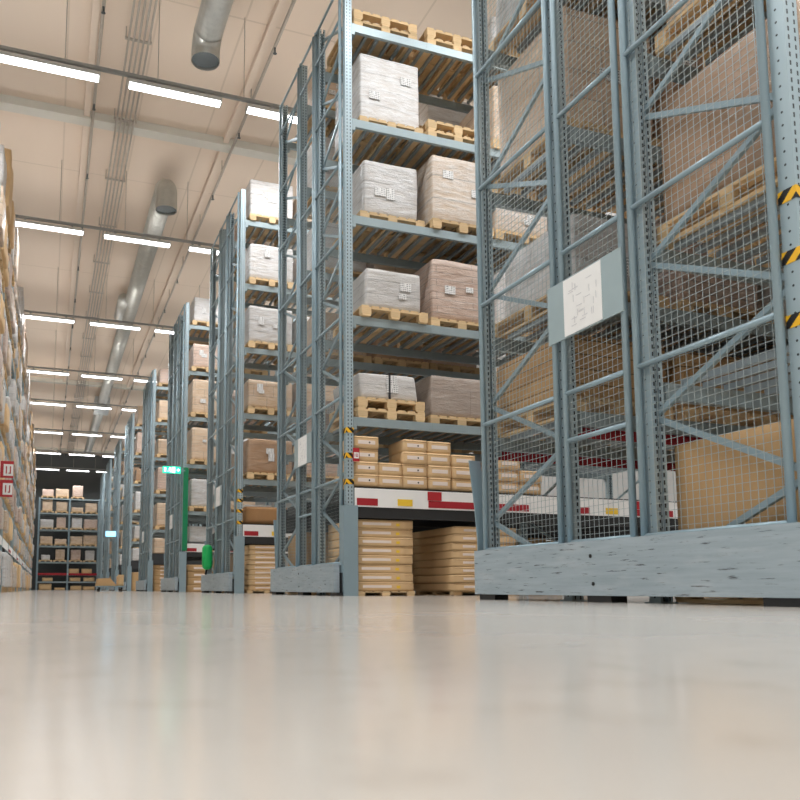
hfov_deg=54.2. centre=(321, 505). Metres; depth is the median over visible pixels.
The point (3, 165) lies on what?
load
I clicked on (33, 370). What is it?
lamp
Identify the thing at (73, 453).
lamp
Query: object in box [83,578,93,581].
carton
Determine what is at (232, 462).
load
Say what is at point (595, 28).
load
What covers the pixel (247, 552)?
carton
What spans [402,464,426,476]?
carton
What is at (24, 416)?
load
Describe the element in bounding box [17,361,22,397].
load
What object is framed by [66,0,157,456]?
bundle
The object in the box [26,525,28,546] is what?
load
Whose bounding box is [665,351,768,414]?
load
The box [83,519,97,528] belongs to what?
load
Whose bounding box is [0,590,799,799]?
floor
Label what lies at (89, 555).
load
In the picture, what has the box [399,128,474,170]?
wooden pallet
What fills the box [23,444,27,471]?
load
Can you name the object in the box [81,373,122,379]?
lamp
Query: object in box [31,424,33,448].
load
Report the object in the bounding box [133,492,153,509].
load
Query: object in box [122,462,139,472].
load
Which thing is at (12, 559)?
load
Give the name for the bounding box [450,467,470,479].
carton
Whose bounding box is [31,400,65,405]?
lamp
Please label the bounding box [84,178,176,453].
ventilation duct
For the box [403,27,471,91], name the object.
wooden pallet
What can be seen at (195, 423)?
load
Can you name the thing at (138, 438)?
load
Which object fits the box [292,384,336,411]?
load
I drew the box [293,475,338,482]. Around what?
wooden pallet
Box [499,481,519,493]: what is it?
carton
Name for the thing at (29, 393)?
load
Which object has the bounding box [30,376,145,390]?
roof beam
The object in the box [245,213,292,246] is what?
wooden pallet
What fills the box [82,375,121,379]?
diffuser
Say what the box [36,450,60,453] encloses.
lamp
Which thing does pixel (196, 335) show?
load
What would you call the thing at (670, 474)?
wall
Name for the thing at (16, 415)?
load
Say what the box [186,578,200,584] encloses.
carton
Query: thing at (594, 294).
notice board
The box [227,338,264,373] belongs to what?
load
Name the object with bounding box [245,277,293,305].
wooden pallet
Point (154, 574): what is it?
carton
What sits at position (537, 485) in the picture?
carton
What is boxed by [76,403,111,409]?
lamp
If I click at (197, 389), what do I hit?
load
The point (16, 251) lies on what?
load
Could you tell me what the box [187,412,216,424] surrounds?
wooden pallet
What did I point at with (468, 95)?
wooden pallet
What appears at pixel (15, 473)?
load
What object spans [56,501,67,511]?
load
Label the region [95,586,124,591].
trolley
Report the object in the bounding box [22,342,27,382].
load
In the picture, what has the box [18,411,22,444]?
load
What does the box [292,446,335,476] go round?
load
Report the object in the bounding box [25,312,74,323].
lamp
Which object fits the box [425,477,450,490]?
carton
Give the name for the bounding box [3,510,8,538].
load
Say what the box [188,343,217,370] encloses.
load
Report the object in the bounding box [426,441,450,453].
carton
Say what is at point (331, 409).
load
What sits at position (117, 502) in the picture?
rack
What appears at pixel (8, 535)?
load
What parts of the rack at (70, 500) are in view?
label rail, label rail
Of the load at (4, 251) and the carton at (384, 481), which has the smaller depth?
the carton at (384, 481)
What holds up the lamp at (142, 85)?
attached to the track at (2, 47)
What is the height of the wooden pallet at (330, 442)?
0.144 m
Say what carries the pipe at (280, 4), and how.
hanging from the ceiling
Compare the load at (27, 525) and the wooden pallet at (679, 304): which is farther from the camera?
the load at (27, 525)
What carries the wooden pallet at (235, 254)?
on the rack at (226, 538)
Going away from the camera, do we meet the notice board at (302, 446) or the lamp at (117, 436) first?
the notice board at (302, 446)
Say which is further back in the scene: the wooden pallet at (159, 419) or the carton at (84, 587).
the carton at (84, 587)
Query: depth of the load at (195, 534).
23.03 m
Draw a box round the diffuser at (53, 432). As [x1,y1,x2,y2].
[34,431,62,433]
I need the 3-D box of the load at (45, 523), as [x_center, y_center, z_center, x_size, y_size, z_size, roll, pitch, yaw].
[-22.315,1.453,62.848,1.018,0.658,1.021,2,-6,-19]
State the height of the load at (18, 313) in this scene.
0.654 m
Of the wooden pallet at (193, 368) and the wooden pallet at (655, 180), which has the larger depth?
the wooden pallet at (193, 368)
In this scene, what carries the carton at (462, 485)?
on the rack at (427, 509)
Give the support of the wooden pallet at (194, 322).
on the rack at (178, 551)
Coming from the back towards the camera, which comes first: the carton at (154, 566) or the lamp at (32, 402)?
the lamp at (32, 402)
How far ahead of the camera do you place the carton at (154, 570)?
29.97 m
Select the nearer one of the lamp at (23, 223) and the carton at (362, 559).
the carton at (362, 559)
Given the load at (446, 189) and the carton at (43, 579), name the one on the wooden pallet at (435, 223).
the load at (446, 189)
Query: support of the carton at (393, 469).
on the carton at (384, 481)
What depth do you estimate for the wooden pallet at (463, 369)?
13.41 m
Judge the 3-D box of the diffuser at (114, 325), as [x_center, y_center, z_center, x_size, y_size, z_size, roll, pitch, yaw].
[-7.554,-6.554,28.310,1.740,0.043,0.150,2,-6,-19]
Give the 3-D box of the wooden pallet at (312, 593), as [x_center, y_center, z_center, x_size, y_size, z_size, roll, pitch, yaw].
[0.064,1.387,12.789,1.000,0.144,1.140,2,-6,-19]
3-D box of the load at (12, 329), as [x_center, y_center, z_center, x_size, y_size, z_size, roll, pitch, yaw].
[-8.485,-4.799,19.848,1.197,0.705,1.015,2,-6,-19]
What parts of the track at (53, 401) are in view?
rail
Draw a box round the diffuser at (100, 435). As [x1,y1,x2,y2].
[72,434,101,436]
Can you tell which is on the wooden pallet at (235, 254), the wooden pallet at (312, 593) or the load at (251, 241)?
the load at (251, 241)
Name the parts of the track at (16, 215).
hanging rod, hanging rod, rail, hanging rod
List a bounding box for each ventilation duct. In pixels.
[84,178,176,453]
[191,0,233,70]
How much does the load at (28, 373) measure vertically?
1.461 m
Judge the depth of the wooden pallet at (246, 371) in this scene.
18.77 m
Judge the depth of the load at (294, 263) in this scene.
17.41 m
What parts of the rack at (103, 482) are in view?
panel post, panel post, panel post, panel post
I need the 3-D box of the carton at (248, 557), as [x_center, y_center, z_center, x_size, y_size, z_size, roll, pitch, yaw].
[-1.311,1.134,16.739,0.782,0.102,1.103,2,-6,-20]
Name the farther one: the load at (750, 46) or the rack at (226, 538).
the rack at (226, 538)
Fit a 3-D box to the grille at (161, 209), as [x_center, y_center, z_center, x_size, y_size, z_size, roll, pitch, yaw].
[-4.220,-8.053,20.991,0.543,0.010,0.543,2,-6,-19]
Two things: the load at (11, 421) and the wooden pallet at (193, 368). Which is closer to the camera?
the load at (11, 421)
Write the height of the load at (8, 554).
1.057 m
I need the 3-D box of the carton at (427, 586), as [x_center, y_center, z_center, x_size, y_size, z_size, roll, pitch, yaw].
[2.079,1.196,11.431,1.002,0.109,1.303,2,-6,-19]
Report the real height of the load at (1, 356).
1.106 m
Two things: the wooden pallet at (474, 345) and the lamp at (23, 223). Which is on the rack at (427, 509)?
the wooden pallet at (474, 345)
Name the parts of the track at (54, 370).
rail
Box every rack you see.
[0,284,34,592]
[35,497,99,589]
[96,472,139,589]
[101,458,153,589]
[109,439,161,590]
[121,413,201,590]
[136,369,232,590]
[161,302,295,591]
[201,189,388,592]
[270,0,677,595]
[469,0,799,606]
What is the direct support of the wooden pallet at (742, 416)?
on the rack at (737, 558)
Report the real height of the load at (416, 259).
0.812 m
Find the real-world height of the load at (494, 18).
0.609 m
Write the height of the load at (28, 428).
1.004 m
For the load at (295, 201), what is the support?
on the wooden pallet at (295, 237)
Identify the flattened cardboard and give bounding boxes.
[95,578,116,585]
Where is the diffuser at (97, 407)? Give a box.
[77,406,110,409]
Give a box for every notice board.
[169,514,173,529]
[214,485,221,507]
[294,431,311,468]
[547,246,624,345]
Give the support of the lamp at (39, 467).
attached to the track at (51, 456)
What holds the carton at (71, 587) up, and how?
on the floor
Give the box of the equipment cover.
[202,545,213,574]
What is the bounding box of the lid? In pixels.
[242,505,271,507]
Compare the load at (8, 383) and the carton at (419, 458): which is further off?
the load at (8, 383)
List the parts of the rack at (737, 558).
panel post, panel rail, panel rail, panel rail, panel rail, panel rail, panel post, panel post, panel rail, red rail, panel rail, panel rail, panel rail, panel rail, panel post, panel post, kick plate, red rail, panel rail, panel rail, panel rail, panel rail, panel post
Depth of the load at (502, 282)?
11.37 m
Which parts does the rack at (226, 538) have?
panel post, panel post, kick plate, panel post, panel post, panel post, panel rail, panel rail, panel rail, panel post, label rail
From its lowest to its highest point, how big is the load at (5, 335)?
1.004 m
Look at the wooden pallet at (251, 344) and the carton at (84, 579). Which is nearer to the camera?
the wooden pallet at (251, 344)
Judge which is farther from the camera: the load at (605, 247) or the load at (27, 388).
the load at (27, 388)
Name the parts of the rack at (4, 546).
label rail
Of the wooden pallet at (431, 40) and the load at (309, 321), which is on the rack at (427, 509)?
the wooden pallet at (431, 40)
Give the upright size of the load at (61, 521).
0.856 m
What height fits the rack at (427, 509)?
8.720 m
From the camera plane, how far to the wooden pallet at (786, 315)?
7.53 m
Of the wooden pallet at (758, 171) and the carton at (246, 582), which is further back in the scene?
the carton at (246, 582)
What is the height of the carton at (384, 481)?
0.167 m
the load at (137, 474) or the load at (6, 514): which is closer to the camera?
the load at (6, 514)
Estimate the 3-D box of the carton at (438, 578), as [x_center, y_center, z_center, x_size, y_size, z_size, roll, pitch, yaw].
[2.069,1.083,11.436,1.002,0.109,1.303,2,-6,-19]
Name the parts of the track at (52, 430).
rail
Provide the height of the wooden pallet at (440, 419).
0.144 m
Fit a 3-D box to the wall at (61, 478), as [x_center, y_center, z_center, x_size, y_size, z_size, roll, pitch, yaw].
[-19.202,1.398,66.677,20.200,11.600,0.100,2,-6,-19]
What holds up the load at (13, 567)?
on the floor
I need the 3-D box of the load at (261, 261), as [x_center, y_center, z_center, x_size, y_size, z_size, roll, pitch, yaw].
[-1.271,-5.252,17.396,1.001,0.790,1.064,2,-6,-19]
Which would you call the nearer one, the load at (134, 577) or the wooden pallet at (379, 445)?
the wooden pallet at (379, 445)
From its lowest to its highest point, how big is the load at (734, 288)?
0.862 m
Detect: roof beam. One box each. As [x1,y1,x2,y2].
[0,94,523,197]
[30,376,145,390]
[34,447,113,453]
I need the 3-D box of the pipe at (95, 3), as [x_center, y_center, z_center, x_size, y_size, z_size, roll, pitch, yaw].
[-9.627,-8.109,29.980,0.245,0.510,76.000,2,-6,-19]
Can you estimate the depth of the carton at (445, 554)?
10.95 m
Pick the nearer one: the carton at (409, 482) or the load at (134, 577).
the carton at (409, 482)
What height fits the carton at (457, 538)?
0.109 m
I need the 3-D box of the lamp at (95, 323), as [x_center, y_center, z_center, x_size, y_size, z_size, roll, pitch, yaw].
[-7.554,-6.632,28.318,1.800,0.200,0.210,2,-6,-19]
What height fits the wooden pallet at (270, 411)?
0.144 m
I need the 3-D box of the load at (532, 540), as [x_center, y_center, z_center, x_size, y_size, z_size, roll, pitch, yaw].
[3.308,1.016,13.980,1.005,0.843,1.064,2,-6,-19]
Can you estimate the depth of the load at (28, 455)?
38.72 m
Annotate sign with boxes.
[0,461,13,477]
[0,480,12,496]
[106,531,115,536]
[162,466,184,473]
[353,448,359,461]
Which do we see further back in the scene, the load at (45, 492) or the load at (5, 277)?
the load at (45, 492)
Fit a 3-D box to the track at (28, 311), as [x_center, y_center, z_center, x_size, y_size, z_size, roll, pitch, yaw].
[-5.677,-7.571,29.084,19.200,1.830,0.070,2,-6,-19]
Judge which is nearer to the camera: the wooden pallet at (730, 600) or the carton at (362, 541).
the wooden pallet at (730, 600)
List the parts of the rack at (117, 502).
panel post, panel post, panel post, panel post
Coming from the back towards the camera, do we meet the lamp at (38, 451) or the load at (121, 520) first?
the lamp at (38, 451)
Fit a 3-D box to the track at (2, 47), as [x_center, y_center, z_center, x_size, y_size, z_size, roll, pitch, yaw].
[-0.969,-8.992,15.816,19.200,1.830,0.070,2,-6,-19]
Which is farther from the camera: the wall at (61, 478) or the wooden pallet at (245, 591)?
the wall at (61, 478)
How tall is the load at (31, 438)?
0.954 m
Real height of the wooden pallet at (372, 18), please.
0.144 m
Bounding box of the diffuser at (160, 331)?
[155,330,173,333]
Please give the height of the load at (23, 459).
0.705 m
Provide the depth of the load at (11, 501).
22.44 m
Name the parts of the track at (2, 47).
hanging rod, rail, hanging rod, hanging rod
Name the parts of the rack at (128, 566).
panel post, panel post, panel post, panel post, panel post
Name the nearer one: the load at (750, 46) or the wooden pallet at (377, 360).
the load at (750, 46)
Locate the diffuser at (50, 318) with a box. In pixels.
[25,316,73,322]
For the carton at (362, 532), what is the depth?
10.42 m
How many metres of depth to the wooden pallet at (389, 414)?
10.71 m
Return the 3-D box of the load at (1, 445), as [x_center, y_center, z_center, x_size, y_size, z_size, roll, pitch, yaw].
[-7.806,-0.944,17.434,1.200,1.004,1.014,2,-6,-19]
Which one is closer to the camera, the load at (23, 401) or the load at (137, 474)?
the load at (23, 401)
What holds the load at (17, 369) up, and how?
on the rack at (4, 546)
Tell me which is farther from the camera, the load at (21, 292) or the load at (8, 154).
the load at (21, 292)
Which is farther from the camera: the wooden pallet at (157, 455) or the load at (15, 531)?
the wooden pallet at (157, 455)
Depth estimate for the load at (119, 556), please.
44.21 m
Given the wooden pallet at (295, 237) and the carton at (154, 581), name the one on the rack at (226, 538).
the wooden pallet at (295, 237)
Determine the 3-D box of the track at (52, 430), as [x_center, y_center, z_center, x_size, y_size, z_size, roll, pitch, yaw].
[-15.326,-4.659,56.277,19.200,1.830,0.070,2,-6,-19]
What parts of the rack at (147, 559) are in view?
panel post, kick plate, panel post, panel post, panel post, panel post, panel post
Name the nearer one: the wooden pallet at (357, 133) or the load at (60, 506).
the wooden pallet at (357, 133)
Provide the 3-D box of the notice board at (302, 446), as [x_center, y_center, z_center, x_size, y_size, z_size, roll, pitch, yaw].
[-0.294,-0.838,11.799,0.018,0.450,0.825,2,-6,-19]
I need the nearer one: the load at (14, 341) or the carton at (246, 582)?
the carton at (246, 582)
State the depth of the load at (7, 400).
19.59 m
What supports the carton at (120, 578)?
on the trolley
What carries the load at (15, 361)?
on the rack at (4, 546)
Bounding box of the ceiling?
[0,0,496,455]
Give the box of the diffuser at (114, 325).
[90,323,139,329]
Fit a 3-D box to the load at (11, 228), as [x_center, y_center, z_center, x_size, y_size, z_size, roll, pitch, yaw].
[-7.787,-6.556,18.042,1.200,0.954,1.014,2,-6,-19]
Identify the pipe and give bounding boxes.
[58,0,105,456]
[99,0,295,458]
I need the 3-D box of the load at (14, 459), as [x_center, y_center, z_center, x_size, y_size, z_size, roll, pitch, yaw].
[-10.096,-1.505,23.936,1.197,0.705,1.015,2,-6,-19]
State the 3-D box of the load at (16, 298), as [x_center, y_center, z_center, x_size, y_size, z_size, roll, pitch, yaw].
[-9.314,-5.962,22.185,1.196,0.654,1.015,2,-6,-19]
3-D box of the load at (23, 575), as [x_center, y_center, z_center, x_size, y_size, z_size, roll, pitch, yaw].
[-14.576,3.545,36.307,1.191,0.858,1.011,2,-6,-19]
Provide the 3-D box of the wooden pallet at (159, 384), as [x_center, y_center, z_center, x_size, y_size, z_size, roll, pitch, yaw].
[-6.163,-4.731,31.285,1.000,0.144,1.140,2,-6,-19]
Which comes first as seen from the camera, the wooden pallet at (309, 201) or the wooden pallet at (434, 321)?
the wooden pallet at (434, 321)
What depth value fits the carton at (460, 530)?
11.01 m
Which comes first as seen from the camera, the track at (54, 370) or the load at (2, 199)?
the load at (2, 199)
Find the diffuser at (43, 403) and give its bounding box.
[31,402,64,405]
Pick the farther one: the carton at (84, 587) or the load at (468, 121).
the carton at (84, 587)
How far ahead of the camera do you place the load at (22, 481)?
31.07 m
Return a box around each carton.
[39,584,50,589]
[42,578,52,580]
[68,569,78,572]
[69,578,79,581]
[70,586,80,589]
[81,569,91,572]
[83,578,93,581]
[83,586,94,589]
[116,575,123,585]
[153,565,163,568]
[153,569,163,572]
[153,572,174,575]
[153,576,174,579]
[153,580,160,583]
[153,584,160,587]
[186,565,212,571]
[186,572,212,578]
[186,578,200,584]
[186,585,212,591]
[242,506,286,523]
[244,545,274,550]
[244,550,274,555]
[244,555,274,560]
[244,560,274,565]
[244,565,274,570]
[244,570,270,575]
[244,575,270,580]
[244,580,269,584]
[244,585,269,589]
[328,519,412,532]
[328,528,411,540]
[328,537,412,548]
[328,546,412,557]
[328,555,412,564]
[343,436,377,452]
[343,449,377,464]
[343,461,377,474]
[343,474,378,488]
[358,564,411,573]
[358,573,412,581]
[358,582,413,590]
[376,475,402,488]
[377,463,402,475]
[389,439,426,456]
[389,451,426,464]
[401,476,426,489]
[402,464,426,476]
[412,526,515,538]
[412,551,473,560]
[412,559,473,568]
[412,567,474,575]
[413,534,514,546]
[413,542,514,553]
[413,575,474,582]
[413,583,474,590]
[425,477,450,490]
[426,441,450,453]
[426,453,449,465]
[427,465,450,478]
[449,479,471,491]
[450,455,474,466]
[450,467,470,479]
[481,460,519,469]
[498,469,519,481]
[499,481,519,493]
[519,471,541,482]
[519,482,540,494]
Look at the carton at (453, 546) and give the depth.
10.96 m
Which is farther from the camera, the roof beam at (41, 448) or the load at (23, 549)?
the roof beam at (41, 448)
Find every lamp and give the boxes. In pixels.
[0,50,99,83]
[16,218,83,235]
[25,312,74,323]
[27,368,68,375]
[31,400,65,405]
[34,429,62,433]
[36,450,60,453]
[36,467,58,469]
[66,469,88,471]
[69,452,94,455]
[72,432,101,436]
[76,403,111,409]
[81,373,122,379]
[89,320,140,330]
[103,231,170,247]
[110,434,124,437]
[121,407,135,410]
[127,78,221,108]
[134,377,156,381]
[154,327,173,333]
[188,244,218,254]
[245,103,296,123]
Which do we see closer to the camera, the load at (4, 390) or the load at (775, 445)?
the load at (775, 445)
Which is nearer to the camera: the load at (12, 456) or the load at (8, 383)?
the load at (8, 383)
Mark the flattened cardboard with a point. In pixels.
(100, 581)
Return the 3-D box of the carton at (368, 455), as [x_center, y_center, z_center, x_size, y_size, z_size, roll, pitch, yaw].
[0.509,-0.659,10.621,0.354,0.167,0.505,2,-6,-19]
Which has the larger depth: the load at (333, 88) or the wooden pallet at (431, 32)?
the load at (333, 88)
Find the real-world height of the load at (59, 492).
0.629 m
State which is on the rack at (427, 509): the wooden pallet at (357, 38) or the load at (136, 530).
the wooden pallet at (357, 38)
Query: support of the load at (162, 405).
on the wooden pallet
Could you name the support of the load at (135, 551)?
on the rack at (128, 566)
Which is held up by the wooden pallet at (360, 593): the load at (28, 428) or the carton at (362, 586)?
the carton at (362, 586)
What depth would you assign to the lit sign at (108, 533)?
43.97 m
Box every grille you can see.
[156,205,175,213]
[192,52,218,67]
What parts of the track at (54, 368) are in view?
rail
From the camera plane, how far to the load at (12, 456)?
22.88 m
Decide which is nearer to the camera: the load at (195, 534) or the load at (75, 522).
the load at (195, 534)
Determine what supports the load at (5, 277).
on the rack at (4, 546)
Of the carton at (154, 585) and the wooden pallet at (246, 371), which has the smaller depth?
the wooden pallet at (246, 371)
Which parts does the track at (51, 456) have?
rail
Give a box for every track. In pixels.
[0,0,467,112]
[15,163,294,258]
[24,279,325,327]
[27,334,156,378]
[31,370,137,407]
[34,401,124,434]
[36,430,113,454]
[36,456,105,469]
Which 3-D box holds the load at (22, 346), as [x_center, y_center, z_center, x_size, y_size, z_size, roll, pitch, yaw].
[-10.770,-5.916,26.401,1.193,1.461,1.023,2,-6,-19]
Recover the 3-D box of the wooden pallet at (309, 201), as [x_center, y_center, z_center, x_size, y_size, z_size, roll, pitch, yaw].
[0.161,-5.195,13.518,1.000,0.144,1.140,2,-6,-19]
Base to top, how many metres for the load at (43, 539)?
0.610 m
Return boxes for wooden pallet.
[153,526,175,529]
[154,490,165,493]
[155,453,166,461]
[156,383,167,393]
[156,418,166,427]
[184,342,208,352]
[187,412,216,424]
[187,459,215,469]
[188,366,216,379]
[188,506,213,511]
[189,320,217,337]
[228,254,239,276]
[232,368,267,382]
[232,429,266,438]
[236,472,292,486]
[237,406,290,425]
[244,340,292,364]
[244,590,285,592]
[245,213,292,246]
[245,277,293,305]
[287,229,310,248]
[287,592,326,594]
[293,352,371,376]
[293,441,338,452]
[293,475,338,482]
[294,105,334,144]
[294,186,342,223]
[294,267,361,299]
[327,8,416,66]
[327,18,416,73]
[327,591,414,595]
[329,396,424,421]
[329,407,424,436]
[332,115,422,165]
[332,210,424,257]
[333,305,427,346]
[360,357,428,378]
[378,444,388,459]
[397,317,478,354]
[397,415,480,440]
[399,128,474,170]
[399,218,493,262]
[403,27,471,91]
[408,36,472,100]
[414,363,479,381]
[417,591,479,594]
[421,119,473,158]
[451,449,480,453]
[454,56,518,102]
[459,326,526,359]
[462,229,538,268]
[489,0,649,56]
[490,138,500,183]
[492,117,660,210]
[495,291,668,342]
[497,396,673,443]
[586,163,663,219]
[605,407,775,445]
[620,299,769,351]
[645,7,665,37]
[654,0,766,67]
[657,157,781,267]
[675,597,762,603]
[708,315,786,357]
[744,416,793,426]
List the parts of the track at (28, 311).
rail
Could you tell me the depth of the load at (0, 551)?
19.54 m
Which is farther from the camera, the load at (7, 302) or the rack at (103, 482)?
the rack at (103, 482)
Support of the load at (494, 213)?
on the wooden pallet at (512, 235)
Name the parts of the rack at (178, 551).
panel post, kick plate, panel post, panel post, panel post, panel post, panel post, label rail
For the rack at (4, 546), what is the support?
on the floor
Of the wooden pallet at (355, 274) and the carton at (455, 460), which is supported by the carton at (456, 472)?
the carton at (455, 460)
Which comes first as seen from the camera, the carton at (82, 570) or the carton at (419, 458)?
the carton at (419, 458)
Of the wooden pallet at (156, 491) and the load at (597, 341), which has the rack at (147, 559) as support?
the wooden pallet at (156, 491)
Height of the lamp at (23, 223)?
0.200 m
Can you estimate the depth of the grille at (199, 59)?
15.13 m
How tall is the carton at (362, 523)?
0.116 m
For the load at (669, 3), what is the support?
on the wooden pallet at (696, 9)
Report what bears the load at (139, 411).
on the wooden pallet
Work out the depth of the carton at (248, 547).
16.22 m
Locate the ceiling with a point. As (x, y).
(38, 146)
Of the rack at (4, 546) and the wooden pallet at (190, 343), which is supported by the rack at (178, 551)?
the wooden pallet at (190, 343)
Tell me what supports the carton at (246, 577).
on the carton at (246, 582)
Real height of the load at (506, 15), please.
0.959 m
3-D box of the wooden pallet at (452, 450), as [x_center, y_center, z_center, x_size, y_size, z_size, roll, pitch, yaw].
[2.132,-0.905,13.758,1.000,0.144,1.140,2,-6,-19]
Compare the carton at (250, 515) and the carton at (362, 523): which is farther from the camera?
the carton at (250, 515)
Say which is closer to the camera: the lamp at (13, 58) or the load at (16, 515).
the lamp at (13, 58)
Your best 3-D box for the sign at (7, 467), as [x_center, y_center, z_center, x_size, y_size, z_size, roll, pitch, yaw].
[-5.934,-0.689,14.601,0.230,0.320,0.023,2,-6,-19]
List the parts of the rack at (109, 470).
panel post, panel post, panel post, panel post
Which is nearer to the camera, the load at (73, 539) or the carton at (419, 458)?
the carton at (419, 458)
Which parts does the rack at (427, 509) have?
panel post, panel rail, panel rail, panel rail, panel rail, panel rail, panel rail, panel rail, panel rail, panel post, panel post, panel rail, panel rail, panel rail, kick plate, panel rail, panel rail, panel rail, panel rail, panel post, panel post, panel rail, panel rail, panel rail, panel rail, panel rail, panel rail, panel rail, panel rail, panel rail, panel post, label rail, label rail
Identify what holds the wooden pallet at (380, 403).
on the wooden pallet at (389, 414)
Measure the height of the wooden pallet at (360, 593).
0.060 m
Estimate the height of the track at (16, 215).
1.830 m
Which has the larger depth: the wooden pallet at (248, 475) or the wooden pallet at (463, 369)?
the wooden pallet at (248, 475)
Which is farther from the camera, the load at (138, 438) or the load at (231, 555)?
the load at (138, 438)
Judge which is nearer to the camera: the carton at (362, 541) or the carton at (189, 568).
the carton at (362, 541)
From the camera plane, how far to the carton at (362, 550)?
10.40 m
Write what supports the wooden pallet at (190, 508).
on the rack at (178, 551)
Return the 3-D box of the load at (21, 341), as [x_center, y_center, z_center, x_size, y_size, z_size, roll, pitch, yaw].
[-10.402,-5.768,25.402,1.193,0.954,1.014,2,-6,-19]
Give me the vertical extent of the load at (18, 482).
0.705 m
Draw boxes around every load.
[0,144,6,197]
[0,185,5,252]
[0,220,7,274]
[0,270,1,301]
[0,294,4,334]
[0,346,2,398]
[0,366,4,411]
[0,385,5,429]
[0,441,4,479]
[0,448,1,466]
[0,498,1,522]
[0,507,3,529]
[0,551,1,583]
[1,403,9,437]
[1,552,7,591]
[2,256,9,292]
[2,318,7,365]
[3,396,11,445]
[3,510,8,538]
[4,148,12,230]
[4,253,12,311]
[4,345,10,381]
[4,478,11,504]
[4,554,9,591]
[5,341,12,391]
[5,517,11,542]
[6,288,14,326]
[6,423,13,453]
[6,487,13,511]
[6,556,11,591]
[8,201,15,254]
[8,306,15,338]
[8,420,14,459]
[8,559,12,591]
[9,379,16,416]
[9,434,14,460]
[9,566,14,591]
[11,238,14,265]
[11,323,17,352]
[11,342,20,383]
[11,346,18,371]
[11,490,16,517]
[12,228,18,286]
[12,446,15,466]
[12,567,16,591]
[13,446,16,473]
[13,529,16,549]
[14,284,18,310]
[14,400,18,426]
[14,452,17,478]
[15,506,17,521]
[15,508,21,527]
[16,297,21,325]
[16,405,20,438]
[16,467,21,488]
[16,565,20,590]
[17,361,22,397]
[17,539,20,554]
[18,286,23,339]
[18,317,24,349]
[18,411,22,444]
[18,507,21,530]
[19,479,24,498]
[19,567,21,590]
[20,312,24,357]
[20,396,25,414]
[20,543,24,558]
[21,339,25,367]
[21,440,23,458]
[21,444,25,463]
[21,473,24,500]
[22,331,26,375]
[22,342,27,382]
[22,394,26,425]
[22,481,26,506]
[22,514,25,538]
[22,572,24,589]
[23,408,27,434]
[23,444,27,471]
[24,374,27,390]
[24,376,29,398]
[25,424,29,446]
[25,575,27,590]
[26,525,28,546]
[27,372,29,405]
[27,438,30,459]
[28,393,30,420]
[28,452,31,466]
[30,425,32,441]
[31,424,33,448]
[40,519,53,527]
[40,536,52,543]
[41,555,49,559]
[42,489,53,496]
[42,499,52,511]
[55,539,66,543]
[55,549,64,559]
[56,489,68,496]
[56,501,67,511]
[56,517,65,527]
[70,536,81,543]
[70,550,80,560]
[71,507,82,511]
[71,518,81,528]
[72,486,82,497]
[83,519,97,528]
[83,535,96,544]
[85,503,96,511]
[85,551,93,560]
[118,554,121,564]
[120,505,137,521]
[120,530,123,545]
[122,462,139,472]
[131,548,138,560]
[131,572,138,590]
[132,526,152,538]
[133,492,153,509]
[134,469,154,482]
[135,406,152,425]
[135,432,155,454]
[152,538,164,553]
[153,503,165,526]
[154,467,176,490]
[155,439,166,457]
[156,400,167,421]
[157,368,168,385]
[177,406,207,427]
[179,328,208,343]
[187,379,216,417]
[187,427,215,463]
[187,526,214,542]
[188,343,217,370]
[188,479,215,506]
[189,297,217,331]
[213,554,232,592]
[226,396,264,432]
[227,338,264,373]
[231,454,251,485]
[231,496,254,507]
[233,282,264,325]
[234,225,265,271]
[237,379,291,415]
[238,305,291,354]
[239,179,292,239]
[239,244,292,297]
[243,439,291,473]
[288,199,311,234]
[288,532,329,565]
[292,317,309,346]
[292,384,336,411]
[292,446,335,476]
[293,259,296,282]
[307,69,342,130]
[307,137,354,218]
[307,222,365,293]
[307,312,365,369]
[309,401,355,433]
[333,373,416,409]
[335,53,418,163]
[342,160,416,249]
[342,268,419,333]
[366,250,422,274]
[366,339,423,375]
[410,259,477,343]
[411,375,480,420]
[417,155,476,251]
[418,94,470,131]
[424,346,476,368]
[460,86,499,169]
[467,208,546,258]
[471,16,499,94]
[494,273,504,323]
[496,0,576,45]
[497,335,665,421]
[498,7,651,196]
[505,214,629,322]
[514,538,545,544]
[547,212,615,229]
[600,216,756,331]
[603,42,703,213]
[658,0,799,223]
[665,0,753,44]
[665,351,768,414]
[675,419,799,529]
[757,245,786,315]
[767,355,792,417]
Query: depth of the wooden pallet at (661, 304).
6.93 m
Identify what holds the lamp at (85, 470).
attached to the track at (51, 456)
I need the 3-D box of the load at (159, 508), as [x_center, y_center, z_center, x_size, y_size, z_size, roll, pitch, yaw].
[-6.163,0.382,30.740,0.918,0.908,1.056,2,-6,-19]
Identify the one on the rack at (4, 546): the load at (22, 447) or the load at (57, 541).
the load at (22, 447)
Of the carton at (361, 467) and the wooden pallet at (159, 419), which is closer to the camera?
the carton at (361, 467)
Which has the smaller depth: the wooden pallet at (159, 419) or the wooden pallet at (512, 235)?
the wooden pallet at (512, 235)
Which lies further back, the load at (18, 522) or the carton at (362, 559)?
the load at (18, 522)
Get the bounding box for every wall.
[31,453,213,589]
[255,269,676,566]
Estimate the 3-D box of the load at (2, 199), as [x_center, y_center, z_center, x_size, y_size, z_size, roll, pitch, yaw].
[-6.656,-5.500,14.704,1.200,1.004,1.014,2,-6,-19]
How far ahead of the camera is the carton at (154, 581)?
29.87 m
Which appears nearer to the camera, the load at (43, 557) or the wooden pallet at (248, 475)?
the wooden pallet at (248, 475)
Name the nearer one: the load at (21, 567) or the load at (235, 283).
the load at (235, 283)
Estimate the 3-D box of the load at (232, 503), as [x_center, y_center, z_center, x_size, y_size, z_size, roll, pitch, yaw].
[-2.617,-0.293,23.963,0.916,0.809,1.060,2,-6,-19]
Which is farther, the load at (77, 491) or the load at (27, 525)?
the load at (77, 491)

